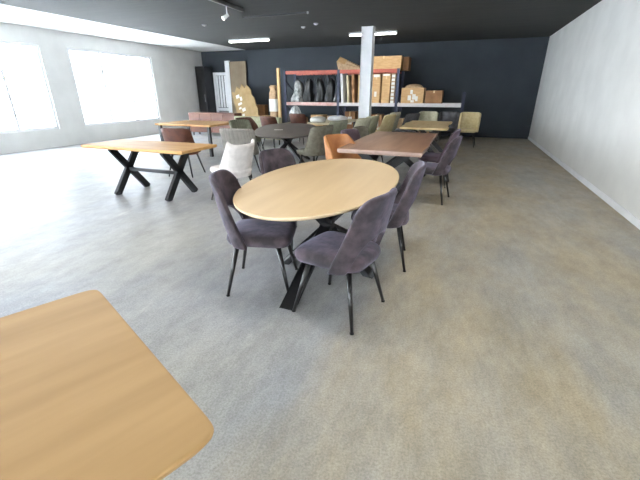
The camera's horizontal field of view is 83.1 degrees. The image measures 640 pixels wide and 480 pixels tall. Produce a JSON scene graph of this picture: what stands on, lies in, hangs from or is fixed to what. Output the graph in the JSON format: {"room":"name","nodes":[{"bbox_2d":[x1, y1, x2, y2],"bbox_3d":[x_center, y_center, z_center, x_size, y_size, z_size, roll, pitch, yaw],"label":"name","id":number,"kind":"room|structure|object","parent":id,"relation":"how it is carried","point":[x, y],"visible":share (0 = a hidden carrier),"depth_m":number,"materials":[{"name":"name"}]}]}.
{"room":"store","nodes":[
{"label":"store","id":0,"kind":"room"},
{"bbox_2d":[0,22,201,154],"bbox_3d":[-8.726,-3.255,7.804,0.150,3.100,19.540,8,24,19],"label":"wall","id":1,"kind":"structure","parent":0,"point":[173,69],"depth_m":11.16,"materials":[{"name":"white paint"}]},
{"bbox_2d":[0,40,58,133],"bbox_3d":[-8.286,-3.737,8.847,0.080,2.200,3.200,8,24,19],"label":"window","id":2,"kind":"structure","parent":1,"relation":"in","point":[26,104],"depth_m":9.66,"materials":[{"name":"white glass"}]},
{"bbox_2d":[67,48,159,125],"bbox_3d":[-6.854,-5.154,12.303,0.080,2.200,3.200,8,24,19],"label":"window","id":3,"kind":"structure","parent":1,"relation":"in","point":[112,88],"depth_m":12.10,"materials":[{"name":"white glass"}]},
{"bbox_2d":[0,0,601,51],"bbox_3d":[-2.494,-3.837,4.981,13.400,0.120,19.740,8,24,19],"label":"ceiling","id":4,"kind":"structure","parent":0,"point":[414,21],"depth_m":8.74,"materials":[{"name":"paint"}]},
{"bbox_2d":[209,0,243,20],"bbox_3d":[-1.975,-4.329,6.741,0.134,0.305,1.900,8,24,19],"label":"track","id":5,"kind":"object","parent":4,"relation":"attached to","point":[224,17],"visible":1,"depth_m":7.04,"materials":[{"name":"grey metal"}]},
{"bbox_2d":[228,38,269,42],"bbox_3d":[-2.322,-6.509,11.767,1.500,0.085,0.100,8,24,19],"label":"tube light","id":6,"kind":"object","parent":4,"relation":"attached to","point":[251,39],"visible":1,"depth_m":11.72,"materials":[{"name":"white paint"}]},
{"bbox_2d":[243,11,308,18],"bbox_3d":[-1.011,-5.002,8.033,1.630,0.040,0.040,8,24,19],"label":"rail","id":7,"kind":"object","parent":4,"relation":"attached to","point":[306,12],"visible":1,"depth_m":8.00,"materials":[{"name":"grey metal"}]},
{"bbox_2d":[349,32,361,36],"bbox_3d":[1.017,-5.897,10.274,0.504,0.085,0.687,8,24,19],"label":"tube light","id":8,"kind":"object","parent":4,"relation":"attached to","point":[358,33],"depth_m":10.53,"materials":[{"name":"white paint"}]},
{"bbox_2d":[375,30,396,34],"bbox_3d":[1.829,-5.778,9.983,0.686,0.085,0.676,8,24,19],"label":"tube light","id":9,"kind":"object","parent":4,"relation":"attached to","point":[377,33],"depth_m":10.25,"materials":[{"name":"white paint"}]},
{"bbox_2d":[0,130,639,479],"bbox_3d":[-2.494,-0.867,6.199,13.400,0.100,19.740,8,24,19],"label":"floor","id":10,"kind":"structure","parent":0,"point":[506,346],"depth_m":2.65,"materials":[{"name":"concrete"}]},
{"bbox_2d":[0,290,213,479],"bbox_3d":[-1.141,0.888,0.787,0.970,0.760,1.600,21,30,41],"label":"dining table","id":11,"kind":"object","parent":10,"relation":"on","point":[83,397],"visible":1,"depth_m":0.93,"materials":[{"name":"brown wood"}]},
{"bbox_2d":[81,139,216,201],"bbox_3d":[-2.605,-1.088,5.646,1.900,0.791,0.780,8,24,19],"label":"table","id":12,"kind":"object","parent":10,"relation":"on","point":[165,148],"visible":0.98,"depth_m":5.49,"materials":[{"name":"brown wood"}]},
{"bbox_2d":[161,128,204,177],"bbox_3d":[-2.606,-1.686,6.886,0.595,0.902,0.618,4,23,10],"label":"leather chair","id":13,"kind":"object","parent":10,"relation":"on","point":[169,134],"visible":0.5,"depth_m":6.54,"materials":[{"name":"brown leather"}]},
{"bbox_2d":[155,120,228,156],"bbox_3d":[-3.216,-2.724,9.592,1.700,0.760,1.200,8,24,19],"label":"table","id":14,"kind":"object","parent":10,"relation":"on","point":[193,123],"visible":0.69,"depth_m":9.15,"materials":[{"name":"brown wood"}]},
{"bbox_2d":[195,66,215,111],"bbox_3d":[-5.008,-6.258,15.918,0.440,2.500,0.609,8,24,19],"label":"tall cabinet","id":15,"kind":"object","parent":10,"relation":"on","point":[204,78],"visible":0.62,"depth_m":15.63,"materials":[{"name":"black metal"}]},
{"bbox_2d":[188,112,241,134],"bbox_3d":[-3.839,-4.245,13.249,2.000,0.800,0.490,8,24,19],"label":"bench sofa","id":16,"kind":"object","parent":10,"relation":"on","point":[200,116],"visible":0.51,"depth_m":13.05,"materials":[{"name":"fabric"}]},
{"bbox_2d":[210,139,254,199],"bbox_3d":[-1.245,-1.010,5.245,0.635,0.895,0.534,19,29,39],"label":"chair","id":17,"kind":"object","parent":10,"relation":"on","point":[237,159],"visible":0.91,"depth_m":4.99,"materials":[{"name":"beige fabric"}]},
{"bbox_2d":[229,61,246,112],"bbox_3d":[-3.469,-6.211,15.568,0.800,2.680,0.133,8,24,19],"label":"board","id":18,"kind":"object","parent":10,"relation":"on","point":[238,73],"visible":0.49,"depth_m":15.28,"materials":[{"name":"beige wood"}]},
{"bbox_2d":[219,128,260,177],"bbox_3d":[-1.485,-1.671,6.849,0.675,0.902,0.628,4,23,10],"label":"chair","id":19,"kind":"object","parent":10,"relation":"on","point":[233,136],"visible":0.56,"depth_m":6.51,"materials":[{"name":"grey fabric"}]},
{"bbox_2d":[229,119,260,151],"bbox_3d":[-1.741,-2.351,8.506,0.628,0.902,0.675,13,26,28],"label":"chair","id":20,"kind":"object","parent":10,"relation":"on","point":[239,123],"visible":0.45,"depth_m":8.55,"materials":[{"name":"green fabric"}]},
{"bbox_2d":[232,84,259,116],"bbox_3d":[-3.019,-5.398,14.933,1.572,1.946,0.437,11,25,25],"label":"carton","id":21,"kind":"object","parent":10,"relation":"on","point":[245,102],"visible":0.7,"depth_m":14.87,"materials":[{"name":"cardboard"}]},
{"bbox_2d":[235,117,263,149],"bbox_3d":[-1.799,-2.647,9.229,0.641,0.902,0.587,18,29,37],"label":"chair","id":22,"kind":"object","parent":10,"relation":"on","point":[254,125],"visible":0.2,"depth_m":9.33,"materials":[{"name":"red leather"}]},
{"bbox_2d":[209,169,297,296],"bbox_3d":[-0.514,-0.077,2.910,0.627,0.934,0.554,1,22,3],"label":"dining chair","id":23,"kind":"object","parent":10,"relation":"on","point":[249,231],"visible":0.86,"depth_m":2.78,"materials":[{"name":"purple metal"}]},
{"bbox_2d":[234,116,290,144],"bbox_3d":[-1.772,-3.503,11.439,1.700,0.800,0.820,11,25,25],"label":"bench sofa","id":24,"kind":"object","parent":10,"relation":"on","point":[256,119],"visible":0.2,"depth_m":10.97,"materials":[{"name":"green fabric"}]},
{"bbox_2d":[257,105,267,115],"bbox_3d":[-2.630,-5.270,15.482,0.800,1.002,0.304,8,24,19],"label":"carton","id":25,"kind":"object","parent":10,"relation":"on","point":[263,109],"visible":0.29,"depth_m":15.17,"materials":[{"name":"brown cardboard"}]},
{"bbox_2d":[269,85,277,116],"bbox_3d":[-1.774,-5.080,14.047,0.344,1.740,0.320,6,23,14],"label":"parcel","id":26,"kind":"object","parent":10,"relation":"on","point":[273,96],"visible":0.68,"depth_m":13.81,"materials":[{"name":"paper"}]},
{"bbox_2d":[260,116,286,148],"bbox_3d":[-1.324,-3.004,10.098,0.595,0.902,0.618,15,27,33],"label":"leather chair","id":27,"kind":"object","parent":10,"relation":"on","point":[265,120],"visible":0.49,"depth_m":9.74,"materials":[{"name":"brown leather"}]},
{"bbox_2d":[259,148,296,250],"bbox_3d":[-0.317,-0.467,3.860,0.627,0.934,0.554,21,30,41],"label":"dining chair","id":28,"kind":"object","parent":10,"relation":"on","point":[270,160],"visible":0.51,"depth_m":3.90,"materials":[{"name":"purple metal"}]},
{"bbox_2d":[276,68,281,117],"bbox_3d":[-1.476,-5.010,13.165,0.100,2.280,0.080,8,24,19],"label":"timber post","id":29,"kind":"object","parent":10,"relation":"on","point":[277,69],"visible":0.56,"depth_m":13.01,"materials":[{"name":"beige wood"}]},
{"bbox_2d":[254,123,314,162],"bbox_3d":[-0.711,-2.046,7.964,1.320,0.777,3.040,0,22,-1],"label":"table","id":30,"kind":"object","parent":10,"relation":"on","point":[290,131],"visible":0.75,"depth_m":7.67,"materials":[{"name":"brown wood"}]},
{"bbox_2d":[289,106,300,139],"bbox_3d":[-0.820,-3.943,12.143,0.420,1.080,0.333,8,24,19],"label":"plastic bundle","id":31,"kind":"object","parent":10,"relation":"on","point":[295,109],"visible":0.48,"depth_m":11.91,"materials":[{"name":"white plastic"}]},
{"bbox_2d":[289,113,306,144],"bbox_3d":[-0.605,-3.468,11.229,0.595,0.902,0.618,13,26,28],"label":"leather chair","id":32,"kind":"object","parent":10,"relation":"on","point":[294,118],"visible":0.52,"depth_m":10.88,"materials":[{"name":"brown leather"}]},
{"bbox_2d":[297,125,333,163],"bbox_3d":[-0.087,-1.676,6.796,0.629,0.951,0.597,19,29,39],"label":"padded chair","id":33,"kind":"object","parent":10,"relation":"on","point":[314,146],"visible":0.7,"depth_m":6.49,"materials":[{"name":"green fabric"}]},
{"bbox_2d":[233,159,398,310],"bbox_3d":[0.054,-0.207,3.461,1.284,0.763,2.316,8,24,19],"label":"oval dining table","id":34,"kind":"object","parent":10,"relation":"on","point":[322,191],"visible":0.84,"depth_m":2.96,"materials":[{"name":"brown wood"}]},
{"bbox_2d":[311,114,326,125],"bbox_3d":[-0.036,-4.316,13.525,0.500,0.722,0.404,10,24,22],"label":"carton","id":35,"kind":"object","parent":10,"relation":"on","point":[313,115],"visible":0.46,"depth_m":13.32,"materials":[{"name":"cardboard"}]},
{"bbox_2d":[315,120,347,160],"bbox_3d":[0.268,-2.154,7.960,0.629,0.951,0.597,18,29,37],"label":"padded chair","id":36,"kind":"object","parent":10,"relation":"on","point":[339,125],"visible":0.28,"depth_m":7.59,"materials":[{"name":"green fabric"}]},
{"bbox_2d":[307,119,356,126],"bbox_3d":[0.388,-2.951,10.147,0.920,0.760,1.700,8,24,19],"label":"table","id":37,"kind":"object","parent":10,"relation":"on","point":[327,121],"visible":0.23,"depth_m":9.45,"materials":[{"name":"brown wood"}]},
{"bbox_2d":[310,116,325,122],"bbox_3d":[-0.052,-3.205,9.588,0.380,0.130,0.540,5,23,12],"label":"cushion","id":38,"kind":"object","parent":37,"relation":"on","point":[317,119],"visible":0.99,"depth_m":9.39,"materials":[{"name":"white fabric"}]},
{"bbox_2d":[328,116,346,120],"bbox_3d":[0.488,-3.406,10.092,0.480,0.120,0.480,14,26,30],"label":"cushion","id":39,"kind":"object","parent":37,"relation":"on","point":[330,118],"visible":0.93,"depth_m":9.93,"materials":[{"name":"white fabric"}]},
{"bbox_2d":[324,134,360,159],"bbox_3d":[0.377,-1.119,5.502,0.587,0.902,0.641,-17,28,-36],"label":"chair","id":40,"kind":"object","parent":10,"relation":"on","point":[332,142],"visible":0.5,"depth_m":5.59,"materials":[{"name":"leather"}]},
{"bbox_2d":[292,188,396,334],"bbox_3d":[0.181,0.078,2.533,0.627,0.934,0.554,14,26,31],"label":"dining chair","id":41,"kind":"object","parent":10,"relation":"on","point":[340,253],"visible":1,"depth_m":2.33,"materials":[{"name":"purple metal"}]},
{"bbox_2d":[345,111,357,128],"bbox_3d":[1.131,-4.211,13.084,0.380,0.862,0.405,9,24,20],"label":"carton","id":42,"kind":"object","parent":10,"relation":"on","point":[349,114],"visible":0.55,"depth_m":12.83,"materials":[{"name":"brown cardboard"}]},
{"bbox_2d":[340,129,378,159],"bbox_3d":[0.675,-1.450,6.310,0.618,0.902,0.595,13,26,28],"label":"padded chair","id":43,"kind":"object","parent":10,"relation":"on","point":[354,134],"visible":0.26,"depth_m":6.37,"materials":[{"name":"fabric"}]},
{"bbox_2d":[354,117,370,128],"bbox_3d":[0.881,-2.473,8.737,0.629,0.951,0.597,15,27,33],"label":"padded chair","id":44,"kind":"object","parent":10,"relation":"on","point":[361,121],"visible":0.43,"depth_m":8.33,"materials":[{"name":"green fabric"}]},
{"bbox_2d":[358,26,374,118],"bbox_3d":[1.291,-4.227,10.175,0.400,3.100,0.360,8,24,19],"label":"steel column","id":45,"kind":"structure","parent":10,"relation":"on","point":[368,32],"depth_m":9.91,"materials":[{"name":"white metal"}]},
{"bbox_2d":[352,126,383,162],"bbox_3d":[0.925,-1.677,6.862,0.618,0.902,0.595,11,25,25],"label":"padded chair","id":46,"kind":"object","parent":10,"relation":"on","point":[363,130],"visible":0.16,"depth_m":6.94,"materials":[{"name":"green fabric"}]},
{"bbox_2d":[366,115,378,133],"bbox_3d":[1.177,-2.734,9.375,0.629,0.951,0.597,15,27,33],"label":"padded chair","id":47,"kind":"object","parent":10,"relation":"on","point":[374,119],"visible":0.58,"depth_m":9.07,"materials":[{"name":"green fabric"}]},
{"bbox_2d":[283,68,465,131],"bbox_3d":[1.751,-4.779,12.681,6.220,2.220,0.950,8,24,19],"label":"rack","id":48,"kind":"object","parent":10,"relation":"on","point":[397,71],"visible":0.73,"depth_m":12.38,"materials":[{"name":"metal"}]},
{"bbox_2d":[291,80,303,101],"bbox_3d":[-0.810,-5.517,13.405,0.441,0.791,0.546,8,24,19],"label":"chair","id":49,"kind":"object","parent":48,"relation":"on","point":[297,96],"visible":0.88,"depth_m":13.24,"materials":[{"name":"plastic"}]},
{"bbox_2d":[302,74,313,101],"bbox_3d":[-0.428,-5.552,13.265,0.394,0.962,0.559,8,24,19],"label":"chair","id":50,"kind":"object","parent":48,"relation":"on","point":[308,96],"visible":0.97,"depth_m":13.14,"materials":[{"name":"black plastic"}]},
{"bbox_2d":[314,75,325,101],"bbox_3d":[-0.001,-5.486,13.104,0.405,0.962,0.560,8,24,19],"label":"chair","id":51,"kind":"object","parent":48,"relation":"on","point":[319,97],"visible":0.9,"depth_m":12.97,"materials":[{"name":"black plastic"}]},
{"bbox_2d":[324,74,335,101],"bbox_3d":[0.353,-5.434,12.979,0.402,0.962,0.563,8,24,19],"label":"chair","id":52,"kind":"object","parent":48,"relation":"on","point":[329,95],"visible":0.87,"depth_m":12.85,"materials":[{"name":"black plastic"}]},
{"bbox_2d":[333,74,340,101],"bbox_3d":[0.661,-5.393,12.879,0.285,0.962,0.578,8,24,19],"label":"chair","id":53,"kind":"object","parent":48,"relation":"on","point":[335,95],"visible":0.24,"depth_m":12.77,"materials":[{"name":"black plastic"}]},
{"bbox_2d":[340,73,346,102],"bbox_3d":[0.835,-5.296,12.646,0.146,0.961,0.500,8,24,19],"label":"panel","id":54,"kind":"object","parent":48,"relation":"on","point":[343,82],"visible":0.82,"depth_m":12.53,"materials":[{"name":"white plastic"}]},
{"bbox_2d":[337,57,359,69],"bbox_3d":[1.028,-5.996,12.315,0.852,0.445,0.740,6,23,14],"label":"carton","id":55,"kind":"object","parent":48,"relation":"on","point":[343,64],"visible":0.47,"depth_m":12.13,"materials":[{"name":"cardboard"}]},
{"bbox_2d":[346,75,351,102],"bbox_3d":[1.038,-5.238,12.585,0.130,0.901,0.500,8,24,19],"label":"panel","id":56,"kind":"object","parent":48,"relation":"on","point":[348,78],"visible":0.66,"depth_m":12.46,"materials":[{"name":"beige wood"}]},
{"bbox_2d":[351,75,357,102],"bbox_3d":[1.213,-5.223,12.520,0.147,0.923,0.500,8,24,19],"label":"panel","id":57,"kind":"object","parent":48,"relation":"on","point":[354,78],"visible":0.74,"depth_m":12.39,"materials":[{"name":"brown wood"}]},
{"bbox_2d":[358,75,359,102],"bbox_3d":[1.497,-5.173,12.422,0.260,0.902,0.504,8,24,19],"label":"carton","id":58,"kind":"object","parent":48,"relation":"on","point":[359,75],"visible":0.18,"depth_m":12.19,"materials":[{"name":"cardboard"}]},
{"bbox_2d":[372,74,382,102],"bbox_3d":[1.954,-5.116,12.255,0.270,0.922,0.505,8,24,19],"label":"carton","id":59,"kind":"object","parent":48,"relation":"on","point":[377,78],"visible":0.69,"depth_m":12.05,"materials":[{"name":"cardboard"}]},
{"bbox_2d":[381,74,391,102],"bbox_3d":[2.263,-5.076,12.144,0.270,0.932,0.505,8,24,19],"label":"carton","id":60,"kind":"object","parent":48,"relation":"on","point":[386,79],"visible":0.71,"depth_m":11.93,"materials":[{"name":"cardboard"}]},
{"bbox_2d":[373,55,403,70],"bbox_3d":[2.150,-5.830,11.940,1.150,0.422,0.504,8,24,19],"label":"carton","id":61,"kind":"object","parent":48,"relation":"on","point":[380,62],"visible":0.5,"depth_m":11.68,"materials":[{"name":"cardboard"}]},
{"bbox_2d":[390,73,396,102],"bbox_3d":[2.477,-5.043,12.068,0.130,0.930,0.503,8,24,19],"label":"carton","id":62,"kind":"object","parent":48,"relation":"on","point":[394,76],"visible":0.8,"depth_m":11.85,"materials":[{"name":"paper"}]},
{"bbox_2d":[403,57,410,70],"bbox_3d":[2.881,-5.823,11.952,0.180,0.400,0.500,8,24,19],"label":"carton","id":63,"kind":"object","parent":48,"relation":"on","point":[407,60],"visible":1,"depth_m":11.76,"materials":[{"name":"brown cardboard"}]},
{"bbox_2d":[401,84,425,102],"bbox_3d":[3.084,-4.811,11.911,0.720,0.620,0.503,8,24,19],"label":"carton","id":64,"kind":"object","parent":48,"relation":"on","point":[412,93],"visible":0.93,"depth_m":11.70,"materials":[{"name":"cardboard"}]},
{"bbox_2d":[425,90,443,103],"bbox_3d":[3.710,-4.630,11.728,0.520,0.422,0.504,8,24,19],"label":"carton","id":65,"kind":"object","parent":48,"relation":"on","point":[434,96],"visible":0.81,"depth_m":11.51,"materials":[{"name":"brown cardboard"}]},
{"bbox_2d":[371,114,383,129],"bbox_3d":[2.018,-4.045,12.784,0.400,0.782,0.405,8,24,19],"label":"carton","id":66,"kind":"object","parent":10,"relation":"on","point":[381,116],"visible":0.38,"depth_m":12.51,"materials":[{"name":"brown cardboard"}]},
{"bbox_2d":[375,114,395,131],"bbox_3d":[1.726,-2.959,9.924,0.629,0.951,0.597,15,27,33],"label":"padded chair","id":67,"kind":"object","parent":10,"relation":"on","point":[388,121],"visible":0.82,"depth_m":9.59,"materials":[{"name":"beige fabric"}]},
{"bbox_2d":[337,131,437,190],"bbox_3d":[1.252,-1.308,6.191,1.209,0.799,2.600,8,24,19],"label":"dining table","id":68,"kind":"object","parent":10,"relation":"on","point":[401,145],"visible":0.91,"depth_m":5.43,"materials":[{"name":"brown wood"}]},
{"bbox_2d":[351,161,426,271],"bbox_3d":[0.613,-0.254,3.342,0.627,0.934,0.554,5,23,11],"label":"dining chair","id":69,"kind":"object","parent":10,"relation":"on","point":[407,193],"visible":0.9,"depth_m":3.10,"materials":[{"name":"purple fabric"}]},
{"bbox_2d":[377,112,400,130],"bbox_3d":[2.099,-3.413,11.030,0.629,0.951,0.597,15,27,33],"label":"padded chair","id":70,"kind":"object","parent":10,"relation":"on","point":[398,114],"visible":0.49,"depth_m":10.77,"materials":[{"name":"green fabric"}]},
{"bbox_2d":[397,118,404,127],"bbox_3d":[2.859,-3.867,12.509,0.460,0.662,0.404,8,24,18],"label":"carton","id":71,"kind":"object","parent":10,"relation":"on","point":[400,122],"visible":0.12,"depth_m":12.30,"materials":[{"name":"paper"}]},
{"bbox_2d":[394,113,419,131],"bbox_3d":[2.525,-3.204,10.521,0.597,0.951,0.629,-17,28,-36],"label":"padded chair","id":72,"kind":"object","parent":10,"relation":"on","point":[412,116],"visible":0.52,"depth_m":10.15,"materials":[{"name":"grey fabric"}]},
{"bbox_2d":[400,121,451,152],"bbox_3d":[2.668,-2.521,9.147,1.122,0.797,2.200,8,24,19],"label":"table","id":73,"kind":"object","parent":10,"relation":"on","point":[436,126],"visible":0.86,"depth_m":8.61,"materials":[{"name":"brown wood"}]},
{"bbox_2d":[417,111,438,145],"bbox_3d":[3.253,-3.430,11.070,0.597,0.951,0.629,10,25,24],"label":"padded chair","id":74,"kind":"object","parent":10,"relation":"on","point":[424,115],"visible":0.44,"depth_m":11.12,"materials":[{"name":"green fabric"}]},
{"bbox_2d":[418,129,460,187],"bbox_3d":[2.027,-1.430,6.210,0.627,0.934,0.554,10,24,23],"label":"dining chair","id":75,"kind":"object","parent":10,"relation":"on","point":[427,156],"visible":0.44,"depth_m":6.04,"materials":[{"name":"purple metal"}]},
{"bbox_2d":[424,136,462,204],"bbox_3d":[1.688,-1.052,5.287,0.627,0.934,0.554,12,25,27],"label":"dining chair","id":76,"kind":"object","parent":10,"relation":"on","point":[443,167],"visible":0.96,"depth_m":5.03,"materials":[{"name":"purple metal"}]},
{"bbox_2d":[436,111,459,143],"bbox_3d":[3.831,-3.366,10.915,0.597,0.951,0.629,10,25,24],"label":"padded chair","id":77,"kind":"object","parent":10,"relation":"on","point":[453,117],"visible":0.66,"depth_m":10.93,"materials":[{"name":"grey fabric"}]},
{"bbox_2d":[458,112,480,147],"bbox_3d":[4.373,-3.267,10.673,0.597,0.951,0.629,10,25,24],"label":"padded chair","id":78,"kind":"object","parent":10,"relation":"on","point":[469,122],"visible":0.94,"depth_m":10.71,"materials":[{"name":"beige fabric"}]},
{"bbox_2d":[201,37,549,138],"bbox_3d":[1.031,-5.836,14.097,13.400,3.100,0.150,8,24,19],"label":"wall","id":79,"kind":"structure","parent":0,"point":[500,79],"depth_m":12.66,"materials":[{"name":"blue paint"}]},
{"bbox_2d":[213,61,232,112],"bbox_3d":[-4.255,-6.380,15.925,0.870,2.720,0.088,8,24,19],"label":"door","id":80,"kind":"structure","parent":79,"relation":"in","point":[226,81],"depth_m":15.84,"materials":[{"name":"white paint"}]},
{"bbox_2d":[529,0,639,219],"bbox_3d":[3.739,-1.441,3.381,0.150,3.100,19.540,8,24,19],"label":"wall","id":81,"kind":"structure","parent":0,"point":[586,114],"depth_m":6.34,"materials":[{"name":"white paint"}]},
{"bbox_2d":[528,136,639,229],"bbox_3d":[3.662,-0.059,3.980,0.015,0.090,19.540,8,24,19],"label":"baseboard","id":82,"kind":"structure","parent":81,"relation":"attached to","point":[631,218],"depth_m":5.69,"materials":[{"name":"white paint"}]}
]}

